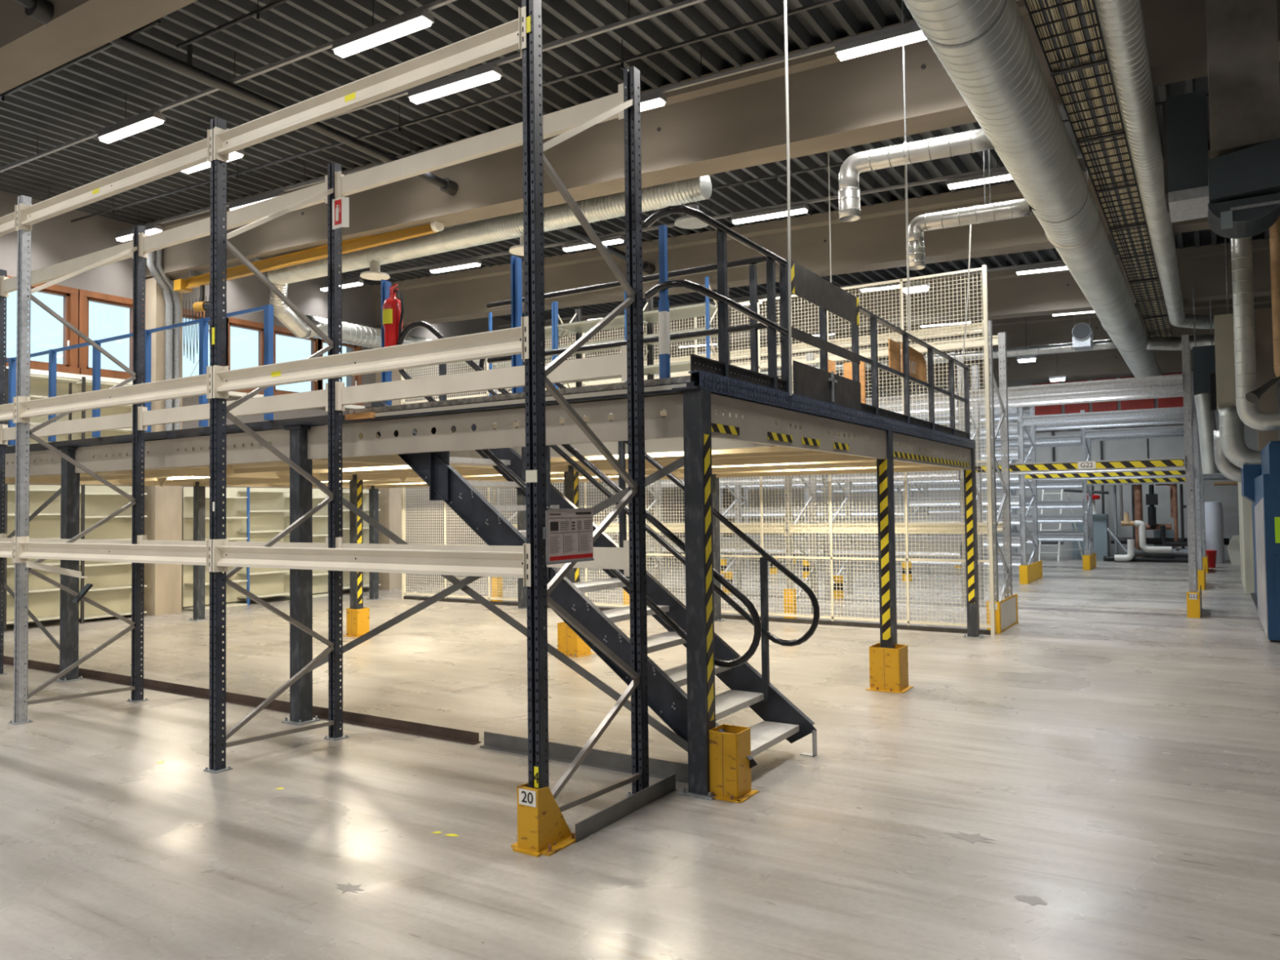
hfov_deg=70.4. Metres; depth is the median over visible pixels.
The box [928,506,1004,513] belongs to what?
beam
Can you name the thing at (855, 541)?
beam
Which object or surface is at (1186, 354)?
frame
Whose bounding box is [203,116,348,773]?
frame
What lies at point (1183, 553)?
pipe
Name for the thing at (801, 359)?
beam
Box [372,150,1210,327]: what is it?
concrete beam
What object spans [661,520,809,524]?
beam
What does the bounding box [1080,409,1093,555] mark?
frame
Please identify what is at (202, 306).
chain hoist
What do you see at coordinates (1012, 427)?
beam
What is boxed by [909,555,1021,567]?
beam
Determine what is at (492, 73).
ceiling light
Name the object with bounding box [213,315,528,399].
beam
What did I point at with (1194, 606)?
guard
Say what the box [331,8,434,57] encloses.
ceiling light
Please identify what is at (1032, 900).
floor stain
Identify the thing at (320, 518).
wall shelving
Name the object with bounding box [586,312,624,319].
ceiling light
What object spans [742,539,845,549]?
beam
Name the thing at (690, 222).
diffuser
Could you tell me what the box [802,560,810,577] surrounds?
bumper cover
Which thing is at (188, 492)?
wall shelving
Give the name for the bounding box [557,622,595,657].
guard
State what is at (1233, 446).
duct
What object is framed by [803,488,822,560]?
frame
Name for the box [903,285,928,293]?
diffuser
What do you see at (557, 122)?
beam
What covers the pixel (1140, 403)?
wall panel
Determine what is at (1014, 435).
beam
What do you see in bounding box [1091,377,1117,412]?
wall panel
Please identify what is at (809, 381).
gate
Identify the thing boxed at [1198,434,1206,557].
frame
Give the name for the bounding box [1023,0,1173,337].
cable tray
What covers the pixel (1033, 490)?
frame
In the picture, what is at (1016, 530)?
beam
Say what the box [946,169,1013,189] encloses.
ceiling light
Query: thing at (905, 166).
cable
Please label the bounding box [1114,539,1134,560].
pipe
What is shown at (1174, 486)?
pipe
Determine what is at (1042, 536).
beam
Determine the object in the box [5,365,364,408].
trim
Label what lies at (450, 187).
pipe
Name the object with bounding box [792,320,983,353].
beam
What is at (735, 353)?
beam
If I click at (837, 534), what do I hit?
beam
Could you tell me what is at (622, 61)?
beam
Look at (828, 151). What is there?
hanging cable
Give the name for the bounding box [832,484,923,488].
beam
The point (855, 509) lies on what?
beam
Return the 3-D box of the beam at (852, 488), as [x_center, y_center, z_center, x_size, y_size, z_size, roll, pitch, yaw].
[5.858,0.249,25.208,2.610,0.270,0.055,-2,-2,32]
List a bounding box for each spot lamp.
[697,315,713,354]
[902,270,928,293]
[1017,316,1036,362]
[1048,353,1066,381]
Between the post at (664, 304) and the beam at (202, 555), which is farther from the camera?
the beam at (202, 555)
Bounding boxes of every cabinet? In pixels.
[1071,513,1109,559]
[1237,481,1254,591]
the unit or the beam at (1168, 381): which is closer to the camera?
the beam at (1168, 381)
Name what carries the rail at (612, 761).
on the floor
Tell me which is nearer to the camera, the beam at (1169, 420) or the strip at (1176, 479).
the beam at (1169, 420)
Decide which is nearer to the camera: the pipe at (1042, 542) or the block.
the block
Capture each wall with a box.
[0,190,733,629]
[732,371,1279,559]
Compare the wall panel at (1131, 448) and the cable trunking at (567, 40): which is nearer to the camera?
the cable trunking at (567, 40)
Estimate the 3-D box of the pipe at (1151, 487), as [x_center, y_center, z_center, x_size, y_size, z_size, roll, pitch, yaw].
[13.985,0.731,24.763,0.120,1.200,0.120,-2,-2,32]
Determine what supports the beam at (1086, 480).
attached to the frame at (1202, 477)
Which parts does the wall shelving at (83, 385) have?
shelf, shelf, shelf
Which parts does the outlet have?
hanger rod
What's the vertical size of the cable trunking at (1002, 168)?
0.410 m
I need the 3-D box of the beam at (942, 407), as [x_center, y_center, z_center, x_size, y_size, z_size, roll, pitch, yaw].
[4.827,-1.272,16.223,2.210,0.270,0.055,-2,-2,32]
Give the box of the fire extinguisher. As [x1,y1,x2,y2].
[382,284,404,346]
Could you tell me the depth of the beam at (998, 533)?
24.14 m
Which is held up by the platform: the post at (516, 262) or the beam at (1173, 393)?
the post at (516, 262)
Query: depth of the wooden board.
9.38 m
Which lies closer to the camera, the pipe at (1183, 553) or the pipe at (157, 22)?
the pipe at (157, 22)
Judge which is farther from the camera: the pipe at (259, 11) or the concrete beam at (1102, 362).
the concrete beam at (1102, 362)
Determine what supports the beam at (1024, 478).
attached to the frame at (1196, 437)
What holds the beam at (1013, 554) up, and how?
attached to the frame at (1033, 490)
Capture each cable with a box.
[783,0,791,395]
[827,151,832,342]
[903,136,910,332]
[960,224,971,396]
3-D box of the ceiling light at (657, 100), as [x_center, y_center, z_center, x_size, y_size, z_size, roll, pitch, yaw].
[-0.202,-3.877,9.393,1.236,0.182,0.140,0,-1,32]
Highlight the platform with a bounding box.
[1,354,984,800]
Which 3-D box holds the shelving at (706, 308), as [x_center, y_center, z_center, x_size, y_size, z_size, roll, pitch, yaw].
[0.506,-1.440,11.759,1.186,2.120,0.586,-2,-2,32]
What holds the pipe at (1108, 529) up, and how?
attached to the pipe at (1131, 543)
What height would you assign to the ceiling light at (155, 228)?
0.182 m
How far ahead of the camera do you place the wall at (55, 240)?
17.18 m
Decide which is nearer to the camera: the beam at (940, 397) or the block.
the block
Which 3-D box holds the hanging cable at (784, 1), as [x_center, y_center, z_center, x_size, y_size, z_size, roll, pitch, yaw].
[1.041,-2.399,6.402,0.032,3.620,0.042,-2,-2,32]
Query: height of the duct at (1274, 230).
2.075 m
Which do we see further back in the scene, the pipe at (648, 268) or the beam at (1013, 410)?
the beam at (1013, 410)
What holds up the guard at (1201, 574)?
on the floor
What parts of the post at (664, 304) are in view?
post, post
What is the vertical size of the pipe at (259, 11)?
0.528 m
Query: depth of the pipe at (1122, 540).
25.00 m
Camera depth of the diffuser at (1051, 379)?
24.57 m
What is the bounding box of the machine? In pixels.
[1240,440,1279,642]
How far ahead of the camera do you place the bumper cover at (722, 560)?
21.35 m
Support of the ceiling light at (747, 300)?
attached to the cable trunking at (1116, 255)
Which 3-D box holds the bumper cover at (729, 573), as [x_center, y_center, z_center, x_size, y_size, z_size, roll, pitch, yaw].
[1.672,1.958,17.360,0.200,0.400,0.200,-2,-2,32]
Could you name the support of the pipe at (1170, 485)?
attached to the head
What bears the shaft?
hanging from the rod
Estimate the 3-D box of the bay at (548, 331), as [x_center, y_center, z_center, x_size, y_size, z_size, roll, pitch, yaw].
[-1.525,-1.376,13.036,1.186,2.120,0.586,-2,-2,32]
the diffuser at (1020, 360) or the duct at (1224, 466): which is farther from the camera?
the diffuser at (1020, 360)
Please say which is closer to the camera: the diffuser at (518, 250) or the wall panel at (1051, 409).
the diffuser at (518, 250)
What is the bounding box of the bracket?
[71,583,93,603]
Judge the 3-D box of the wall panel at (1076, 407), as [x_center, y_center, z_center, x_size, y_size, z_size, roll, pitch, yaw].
[13.149,-2.259,27.295,0.650,1.450,0.080,-2,-2,32]
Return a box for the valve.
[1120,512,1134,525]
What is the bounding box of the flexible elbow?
[268,281,322,339]
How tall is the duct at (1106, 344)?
0.276 m
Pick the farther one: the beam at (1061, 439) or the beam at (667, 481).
the beam at (1061, 439)
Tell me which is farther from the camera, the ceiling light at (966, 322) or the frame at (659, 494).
the ceiling light at (966, 322)
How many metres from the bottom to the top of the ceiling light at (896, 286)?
0.182 m
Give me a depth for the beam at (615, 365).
5.94 m
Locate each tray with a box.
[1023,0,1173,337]
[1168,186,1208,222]
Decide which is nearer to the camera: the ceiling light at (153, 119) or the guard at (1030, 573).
the ceiling light at (153, 119)
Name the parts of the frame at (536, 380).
foot plate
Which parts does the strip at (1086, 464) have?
number plate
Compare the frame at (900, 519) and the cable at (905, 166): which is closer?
the cable at (905, 166)
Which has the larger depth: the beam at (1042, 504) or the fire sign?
the beam at (1042, 504)
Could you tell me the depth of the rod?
13.32 m
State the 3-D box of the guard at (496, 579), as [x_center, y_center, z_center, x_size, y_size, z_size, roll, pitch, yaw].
[-2.532,1.945,16.051,0.140,0.450,0.136,-2,-2,32]
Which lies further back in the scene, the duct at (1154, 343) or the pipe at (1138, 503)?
the pipe at (1138, 503)
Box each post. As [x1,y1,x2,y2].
[365,279,391,408]
[496,255,523,395]
[657,224,670,378]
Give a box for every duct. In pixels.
[266,175,711,284]
[300,315,511,368]
[760,339,1117,376]
[838,0,994,222]
[902,0,1161,377]
[906,149,1031,270]
[1094,0,1214,328]
[1146,334,1214,351]
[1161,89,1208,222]
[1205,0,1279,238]
[1213,430,1241,482]
[1218,406,1261,468]
[1231,236,1279,431]
[1269,213,1279,377]
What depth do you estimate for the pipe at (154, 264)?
14.86 m
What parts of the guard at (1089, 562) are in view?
panel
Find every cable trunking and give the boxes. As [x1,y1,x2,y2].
[0,0,457,172]
[48,0,706,199]
[116,0,1019,234]
[323,153,1082,284]
[497,254,1119,327]
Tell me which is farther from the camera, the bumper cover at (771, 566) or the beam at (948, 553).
the bumper cover at (771, 566)
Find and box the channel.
[575,773,675,842]
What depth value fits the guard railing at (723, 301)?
6.48 m
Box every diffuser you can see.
[360,262,390,280]
[509,234,524,256]
[640,98,665,111]
[674,204,708,229]
[860,284,900,292]
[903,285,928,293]
[1018,358,1035,362]
[1050,377,1064,381]
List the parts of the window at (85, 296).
sash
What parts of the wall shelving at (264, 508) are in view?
shelf, shelf, shelf, shelf, shelf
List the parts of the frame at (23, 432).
foot plate, foot plate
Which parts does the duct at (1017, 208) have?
hanger rod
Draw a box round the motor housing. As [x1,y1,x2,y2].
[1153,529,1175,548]
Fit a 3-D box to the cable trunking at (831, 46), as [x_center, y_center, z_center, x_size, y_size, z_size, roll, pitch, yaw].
[-2.321,-4.115,10.733,14.300,0.410,0.038,0,-1,32]
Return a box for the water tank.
[1204,501,1224,563]
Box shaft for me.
[1213,313,1235,409]
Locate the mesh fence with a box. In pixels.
[400,264,995,635]
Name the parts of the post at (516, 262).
post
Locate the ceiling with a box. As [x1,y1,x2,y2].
[0,0,1279,320]
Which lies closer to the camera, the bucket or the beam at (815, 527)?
the beam at (815, 527)
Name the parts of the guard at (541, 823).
number plate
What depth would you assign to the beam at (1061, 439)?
22.49 m
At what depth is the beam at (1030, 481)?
20.48 m
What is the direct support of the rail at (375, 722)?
on the floor
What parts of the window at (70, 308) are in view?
sash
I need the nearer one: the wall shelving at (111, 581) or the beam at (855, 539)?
the wall shelving at (111, 581)
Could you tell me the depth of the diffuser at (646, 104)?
9.16 m
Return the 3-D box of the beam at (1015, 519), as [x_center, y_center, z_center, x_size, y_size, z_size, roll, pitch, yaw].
[6.823,0.853,19.150,2.260,0.270,0.055,-2,-2,32]
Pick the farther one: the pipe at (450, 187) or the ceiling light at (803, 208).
the ceiling light at (803, 208)
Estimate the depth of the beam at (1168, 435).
22.55 m
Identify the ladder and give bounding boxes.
[1038,488,1083,561]
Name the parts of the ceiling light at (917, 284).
casing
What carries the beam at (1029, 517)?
attached to the frame at (916, 485)
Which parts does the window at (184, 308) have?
sash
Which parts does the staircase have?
hanger plate, rail post, rail post, rail post, handrail, rail post, handrail, rail post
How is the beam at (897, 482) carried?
attached to the frame at (820, 487)
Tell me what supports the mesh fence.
on the floor
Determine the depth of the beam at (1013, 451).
18.74 m
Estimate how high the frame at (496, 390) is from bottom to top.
4.000 m
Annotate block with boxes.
[345,412,374,420]
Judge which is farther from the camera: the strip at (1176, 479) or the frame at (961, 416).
the strip at (1176, 479)
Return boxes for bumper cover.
[720,559,726,574]
[721,571,732,593]
[768,558,777,573]
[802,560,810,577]
[833,575,843,598]
[902,561,911,581]
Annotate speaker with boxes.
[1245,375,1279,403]
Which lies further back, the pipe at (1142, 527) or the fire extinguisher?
the pipe at (1142, 527)
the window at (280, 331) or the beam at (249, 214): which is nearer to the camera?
the beam at (249, 214)
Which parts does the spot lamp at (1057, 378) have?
casing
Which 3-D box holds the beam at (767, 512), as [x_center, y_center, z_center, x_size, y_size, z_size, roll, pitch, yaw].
[2.907,0.776,21.618,2.210,0.270,0.055,-2,-2,32]
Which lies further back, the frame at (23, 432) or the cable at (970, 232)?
the cable at (970, 232)
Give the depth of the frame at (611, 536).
18.21 m
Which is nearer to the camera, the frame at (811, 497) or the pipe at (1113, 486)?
the frame at (811, 497)
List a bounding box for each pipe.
[0,19,160,102]
[14,0,53,24]
[110,35,457,195]
[146,222,180,431]
[176,0,289,48]
[560,226,655,274]
[711,79,1279,189]
[1014,531,1063,544]
[1063,488,1108,493]
[1103,555,1190,562]
[1106,528,1127,554]
[1111,537,1229,545]
[1112,484,1118,554]
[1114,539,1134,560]
[1119,484,1123,520]
[1126,547,1187,557]
[1131,484,1135,547]
[1133,484,1143,556]
[1134,520,1172,552]
[1145,524,1172,529]
[1148,484,1155,528]
[1155,484,1173,517]
[1160,524,1187,546]
[1172,484,1178,547]
[1179,484,1184,548]
[1194,392,1221,474]
[1203,475,1231,479]
[1213,481,1237,485]
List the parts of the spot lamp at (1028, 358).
casing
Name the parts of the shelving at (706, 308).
shelf, shelf, shelf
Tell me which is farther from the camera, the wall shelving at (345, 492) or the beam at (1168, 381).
the wall shelving at (345, 492)
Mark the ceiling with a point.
(85, 97)
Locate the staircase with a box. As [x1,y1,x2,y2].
[371,320,819,768]
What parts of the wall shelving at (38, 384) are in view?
shelf, shelf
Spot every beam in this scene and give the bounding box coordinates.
[0,0,197,93]
[0,204,18,235]
[0,235,133,297]
[0,396,17,422]
[0,407,132,444]
[0,533,142,544]
[0,536,16,563]
[16,536,212,572]
[17,365,212,422]
[18,128,213,231]
[26,560,87,577]
[71,0,840,222]
[137,382,328,431]
[137,534,328,547]
[138,0,1279,279]
[138,174,327,257]
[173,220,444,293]
[212,538,531,586]
[213,6,526,162]
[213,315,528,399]
[334,83,623,199]
[335,344,626,411]
[335,537,629,576]
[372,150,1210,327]
[511,524,619,532]
[544,238,1271,355]
[562,375,646,387]
[609,479,684,488]
[613,540,684,552]
[626,521,785,535]
[643,295,1271,370]
[644,345,781,365]
[644,484,734,488]
[646,537,735,542]
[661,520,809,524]
[670,355,806,374]
[719,474,823,484]
[720,484,805,489]
[720,507,806,518]
[720,541,824,556]
[723,536,806,539]
[741,478,846,487]
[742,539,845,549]
[748,486,822,490]
[748,533,828,537]
[777,348,1192,388]
[789,521,988,536]
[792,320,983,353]
[808,481,904,486]
[808,506,905,518]
[808,536,906,541]
[813,335,998,364]
[813,485,897,493]
[813,533,898,535]
[817,520,1004,531]
[822,491,904,494]
[826,470,959,483]
[828,541,961,559]
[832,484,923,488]
[833,506,923,515]
[834,534,925,539]
[850,475,976,484]
[851,538,977,551]
[866,389,957,409]
[885,403,974,414]
[900,483,1001,493]
[901,532,1003,536]
[907,475,1019,485]
[908,493,1020,508]
[908,513,1020,526]
[909,534,1021,548]
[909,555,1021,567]
[910,406,1017,419]
[913,489,1010,493]
[926,408,1031,424]
[928,475,1031,486]
[928,495,1033,507]
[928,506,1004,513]
[928,513,1032,524]
[928,533,1034,544]
[946,421,1017,435]
[962,371,1182,403]
[970,427,1031,439]
[975,455,1186,474]
[977,439,1002,447]
[977,445,1018,458]
[977,450,1031,461]
[978,388,1182,409]
[982,467,1185,475]
[982,551,1033,562]
[1005,434,1081,446]
[1006,480,1082,489]
[1007,498,1083,510]
[1007,513,1083,523]
[1011,531,1084,542]
[1014,438,1086,448]
[1015,483,1085,491]
[1016,529,1088,539]
[1022,406,1183,427]
[1023,474,1185,481]
[1035,417,1183,432]
[1036,475,1185,482]
[1084,425,1193,439]
[1086,480,1186,484]
[1090,434,1184,442]
[1092,482,1187,485]
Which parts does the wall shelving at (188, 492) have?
shelf, shelf, shelf, shelf, shelf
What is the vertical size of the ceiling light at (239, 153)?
0.182 m
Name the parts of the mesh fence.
fence post, panel frame, panel, panel frame, panel, panel frame, panel, panel, panel frame, panel frame, panel, panel, panel frame, kick rail, panel frame, panel, panel frame, panel, panel frame, panel, panel frame, panel, fence post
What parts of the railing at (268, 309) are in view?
post, post, post, rail, post, post, post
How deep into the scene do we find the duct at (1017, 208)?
9.32 m
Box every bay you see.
[488,302,578,422]
[554,290,650,389]
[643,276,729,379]
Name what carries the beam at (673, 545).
attached to the frame at (738, 493)
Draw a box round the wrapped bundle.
[1226,535,1240,564]
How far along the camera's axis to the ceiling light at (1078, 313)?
19.22 m
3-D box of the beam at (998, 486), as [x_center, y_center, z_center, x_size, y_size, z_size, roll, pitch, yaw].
[8.143,0.177,23.771,2.610,0.270,0.055,-2,-2,32]
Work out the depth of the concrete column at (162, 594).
14.85 m
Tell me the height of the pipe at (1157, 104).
0.732 m
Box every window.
[5,275,79,373]
[77,288,143,379]
[183,308,228,365]
[223,317,263,395]
[273,325,321,395]
[317,338,364,405]
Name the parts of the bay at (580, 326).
shelf, shelf, shelf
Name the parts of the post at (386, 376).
post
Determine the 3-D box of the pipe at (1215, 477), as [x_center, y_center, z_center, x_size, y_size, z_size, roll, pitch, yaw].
[14.261,-0.031,24.488,3.100,0.120,0.120,-2,-2,32]
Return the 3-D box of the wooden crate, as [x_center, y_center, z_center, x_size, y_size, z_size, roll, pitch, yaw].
[1.918,-0.816,8.497,0.320,0.640,0.260,-2,-2,32]
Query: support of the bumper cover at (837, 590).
on the floor
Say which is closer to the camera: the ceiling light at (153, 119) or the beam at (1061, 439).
the ceiling light at (153, 119)
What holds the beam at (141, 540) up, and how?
attached to the frame at (218, 737)
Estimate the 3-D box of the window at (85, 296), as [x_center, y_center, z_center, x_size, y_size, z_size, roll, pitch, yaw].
[-8.529,-2.303,14.602,0.220,1.340,1.000,-2,-2,32]
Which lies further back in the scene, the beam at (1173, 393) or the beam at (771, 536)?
the beam at (771, 536)
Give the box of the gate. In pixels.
[791,259,861,411]
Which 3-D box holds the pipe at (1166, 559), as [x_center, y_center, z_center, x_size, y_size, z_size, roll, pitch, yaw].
[13.938,2.145,24.524,2.500,0.140,0.140,-2,-2,32]
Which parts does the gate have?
plate, plate, kick plate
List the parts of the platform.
plate, plate, plate, deck panel, deck panel, deck panel, deck panel, plate, plate, plate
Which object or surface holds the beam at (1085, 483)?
attached to the frame at (1088, 488)
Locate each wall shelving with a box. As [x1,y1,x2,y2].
[1,484,61,631]
[3,368,79,446]
[71,377,142,439]
[79,484,146,623]
[182,486,247,610]
[235,487,289,605]
[284,488,328,599]
[339,488,380,591]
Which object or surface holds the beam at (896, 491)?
attached to the frame at (900, 519)
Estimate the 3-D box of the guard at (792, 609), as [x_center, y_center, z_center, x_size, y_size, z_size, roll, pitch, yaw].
[2.172,1.797,13.091,0.140,0.450,0.136,-2,-2,32]
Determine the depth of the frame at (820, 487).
21.08 m
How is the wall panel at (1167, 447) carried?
attached to the wall at (1228, 495)
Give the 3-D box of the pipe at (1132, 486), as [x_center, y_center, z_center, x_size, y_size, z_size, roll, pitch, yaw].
[13.767,0.988,25.249,0.100,2.480,0.100,-2,-2,32]
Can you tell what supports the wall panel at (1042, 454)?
attached to the wall mullion
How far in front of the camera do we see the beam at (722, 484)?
18.77 m
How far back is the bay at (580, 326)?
12.43 m
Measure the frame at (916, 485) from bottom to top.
4.000 m
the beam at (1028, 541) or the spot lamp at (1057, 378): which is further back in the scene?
the spot lamp at (1057, 378)
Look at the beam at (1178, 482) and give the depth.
22.50 m
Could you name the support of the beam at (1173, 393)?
attached to the frame at (961, 416)
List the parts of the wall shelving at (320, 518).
shelf, shelf, shelf, shelf, shelf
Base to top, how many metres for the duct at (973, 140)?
1.840 m
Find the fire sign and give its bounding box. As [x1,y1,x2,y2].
[332,196,349,229]
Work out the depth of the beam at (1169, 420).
19.14 m
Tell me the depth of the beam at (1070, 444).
23.55 m
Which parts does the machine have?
panel, panel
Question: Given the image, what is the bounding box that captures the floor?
[0,553,1279,959]
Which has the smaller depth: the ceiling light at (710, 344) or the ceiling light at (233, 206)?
the ceiling light at (233, 206)
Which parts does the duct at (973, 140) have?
hanger rod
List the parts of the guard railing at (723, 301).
rail, rail, post, post, post, post, post, post, post, rail, rail, post, post, post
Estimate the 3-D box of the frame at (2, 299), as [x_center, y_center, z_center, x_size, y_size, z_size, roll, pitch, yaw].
[-6.928,-0.102,9.070,0.130,4.226,1.050,-2,-2,32]
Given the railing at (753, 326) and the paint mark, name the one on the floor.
the paint mark
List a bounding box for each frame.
[0,269,7,675]
[8,195,148,724]
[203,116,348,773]
[493,389,517,588]
[521,0,648,844]
[607,413,619,590]
[626,373,662,584]
[720,484,742,589]
[720,488,749,568]
[784,352,818,613]
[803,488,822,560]
[805,485,835,571]
[822,474,853,600]
[897,485,913,565]
[906,418,929,575]
[956,356,983,606]
[987,320,1012,601]
[1002,420,1017,552]
[1017,406,1038,564]
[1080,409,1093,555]
[1181,334,1198,592]
[1191,375,1203,570]
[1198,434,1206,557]
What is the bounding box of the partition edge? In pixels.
[1243,497,1251,593]
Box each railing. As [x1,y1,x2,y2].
[4,304,273,445]
[486,255,767,372]
[644,204,970,439]
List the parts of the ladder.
support frame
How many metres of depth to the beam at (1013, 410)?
19.23 m
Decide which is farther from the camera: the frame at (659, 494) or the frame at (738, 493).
the frame at (738, 493)
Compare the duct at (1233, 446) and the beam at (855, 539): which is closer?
the duct at (1233, 446)
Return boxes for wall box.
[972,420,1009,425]
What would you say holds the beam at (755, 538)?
attached to the frame at (746, 490)
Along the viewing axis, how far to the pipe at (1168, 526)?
24.70 m
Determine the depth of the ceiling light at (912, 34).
7.90 m
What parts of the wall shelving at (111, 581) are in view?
shelf, shelf, shelf, shelf, shelf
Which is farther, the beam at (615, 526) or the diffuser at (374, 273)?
the beam at (615, 526)
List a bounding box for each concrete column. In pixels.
[141,277,182,615]
[375,327,404,590]
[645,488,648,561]
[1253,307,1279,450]
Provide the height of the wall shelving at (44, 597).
2.100 m
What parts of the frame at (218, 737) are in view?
foot plate, foot plate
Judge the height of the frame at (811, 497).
4.000 m
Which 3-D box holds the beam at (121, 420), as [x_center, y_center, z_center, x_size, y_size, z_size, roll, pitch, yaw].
[-5.573,-0.510,8.790,2.613,0.210,0.084,-2,-2,32]
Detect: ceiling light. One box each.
[97,111,165,143]
[115,224,163,241]
[181,149,244,173]
[228,191,285,210]
[319,279,364,291]
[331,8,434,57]
[407,64,502,104]
[429,259,481,273]
[561,235,625,252]
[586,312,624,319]
[640,92,666,111]
[679,343,716,347]
[711,293,764,306]
[730,204,808,224]
[834,25,926,61]
[859,279,920,292]
[920,321,970,327]
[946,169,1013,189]
[1015,262,1068,275]
[1052,311,1094,315]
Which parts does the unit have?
hanger rod, casing, motor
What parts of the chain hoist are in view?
motor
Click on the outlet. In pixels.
(1082, 338)
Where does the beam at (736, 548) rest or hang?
attached to the frame at (848, 495)
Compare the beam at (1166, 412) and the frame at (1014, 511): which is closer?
the beam at (1166, 412)
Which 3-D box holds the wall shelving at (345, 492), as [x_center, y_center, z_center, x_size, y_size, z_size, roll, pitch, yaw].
[-5.770,1.230,18.388,0.370,2.100,1.020,-2,-2,32]
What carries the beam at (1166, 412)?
attached to the frame at (1196, 437)
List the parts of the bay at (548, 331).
shelf, shelf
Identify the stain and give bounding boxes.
[336,882,363,893]
[945,831,995,844]
[1014,894,1047,905]
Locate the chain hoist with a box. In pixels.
[177,283,209,407]
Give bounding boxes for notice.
[542,507,594,564]
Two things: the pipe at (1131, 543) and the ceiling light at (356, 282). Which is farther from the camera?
the pipe at (1131, 543)
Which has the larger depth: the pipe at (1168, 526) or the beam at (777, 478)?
the pipe at (1168, 526)
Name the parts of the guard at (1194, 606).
number plate, panel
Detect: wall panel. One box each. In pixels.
[1014,433,1052,462]
[1031,382,1062,415]
[1054,431,1100,462]
[1064,379,1088,413]
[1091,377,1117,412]
[1102,439,1147,460]
[1120,376,1154,410]
[1148,436,1194,458]
[1157,373,1185,408]
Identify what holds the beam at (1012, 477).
attached to the frame at (916, 485)
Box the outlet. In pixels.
[1071,311,1093,351]
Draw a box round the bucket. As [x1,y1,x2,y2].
[1205,549,1217,568]
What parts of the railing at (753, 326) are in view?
rail, rail, post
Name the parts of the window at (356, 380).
sash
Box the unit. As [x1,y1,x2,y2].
[1192,286,1221,474]
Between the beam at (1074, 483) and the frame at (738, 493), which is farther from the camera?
the beam at (1074, 483)
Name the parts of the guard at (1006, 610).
number plate, panel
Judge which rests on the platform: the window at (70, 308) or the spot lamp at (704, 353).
the spot lamp at (704, 353)
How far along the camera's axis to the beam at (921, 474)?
15.03 m
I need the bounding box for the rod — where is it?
[1224,237,1228,314]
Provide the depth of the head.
24.59 m
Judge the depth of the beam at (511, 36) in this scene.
5.11 m
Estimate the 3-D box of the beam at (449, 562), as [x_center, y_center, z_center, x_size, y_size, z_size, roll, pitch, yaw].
[-1.625,0.452,5.154,2.613,0.210,0.084,-2,-2,32]
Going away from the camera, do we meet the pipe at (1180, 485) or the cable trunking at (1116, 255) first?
the cable trunking at (1116, 255)
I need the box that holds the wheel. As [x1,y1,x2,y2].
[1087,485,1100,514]
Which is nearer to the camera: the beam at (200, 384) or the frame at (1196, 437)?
the beam at (200, 384)
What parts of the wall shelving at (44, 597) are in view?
shelf, shelf, shelf, shelf, shelf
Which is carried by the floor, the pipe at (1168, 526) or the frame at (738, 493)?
the frame at (738, 493)
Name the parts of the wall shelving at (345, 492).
shelf, shelf, shelf, shelf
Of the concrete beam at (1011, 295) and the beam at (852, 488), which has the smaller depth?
the concrete beam at (1011, 295)
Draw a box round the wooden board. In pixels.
[888,338,926,382]
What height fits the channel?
0.090 m
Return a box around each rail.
[3,655,480,745]
[480,731,688,783]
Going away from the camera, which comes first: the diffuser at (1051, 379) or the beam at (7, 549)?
the beam at (7, 549)
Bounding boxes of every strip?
[975,459,1183,472]
[1024,470,1185,478]
[1087,477,1195,484]
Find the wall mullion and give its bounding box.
[1052,428,1104,513]
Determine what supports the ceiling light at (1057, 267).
attached to the cable trunking at (1116, 255)
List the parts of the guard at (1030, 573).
panel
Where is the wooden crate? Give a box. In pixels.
[827,359,866,404]
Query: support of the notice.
attached to the frame at (536, 380)
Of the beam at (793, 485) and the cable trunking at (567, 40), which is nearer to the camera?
the cable trunking at (567, 40)
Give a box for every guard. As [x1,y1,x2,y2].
[342,607,369,637]
[491,577,502,601]
[511,782,575,857]
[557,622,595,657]
[623,589,629,604]
[708,724,759,803]
[783,588,796,618]
[866,643,913,693]
[986,593,1017,633]
[1018,560,1042,584]
[1082,552,1096,570]
[1186,585,1202,617]
[1197,564,1205,589]
[1202,554,1208,573]
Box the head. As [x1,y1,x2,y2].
[1146,493,1158,524]

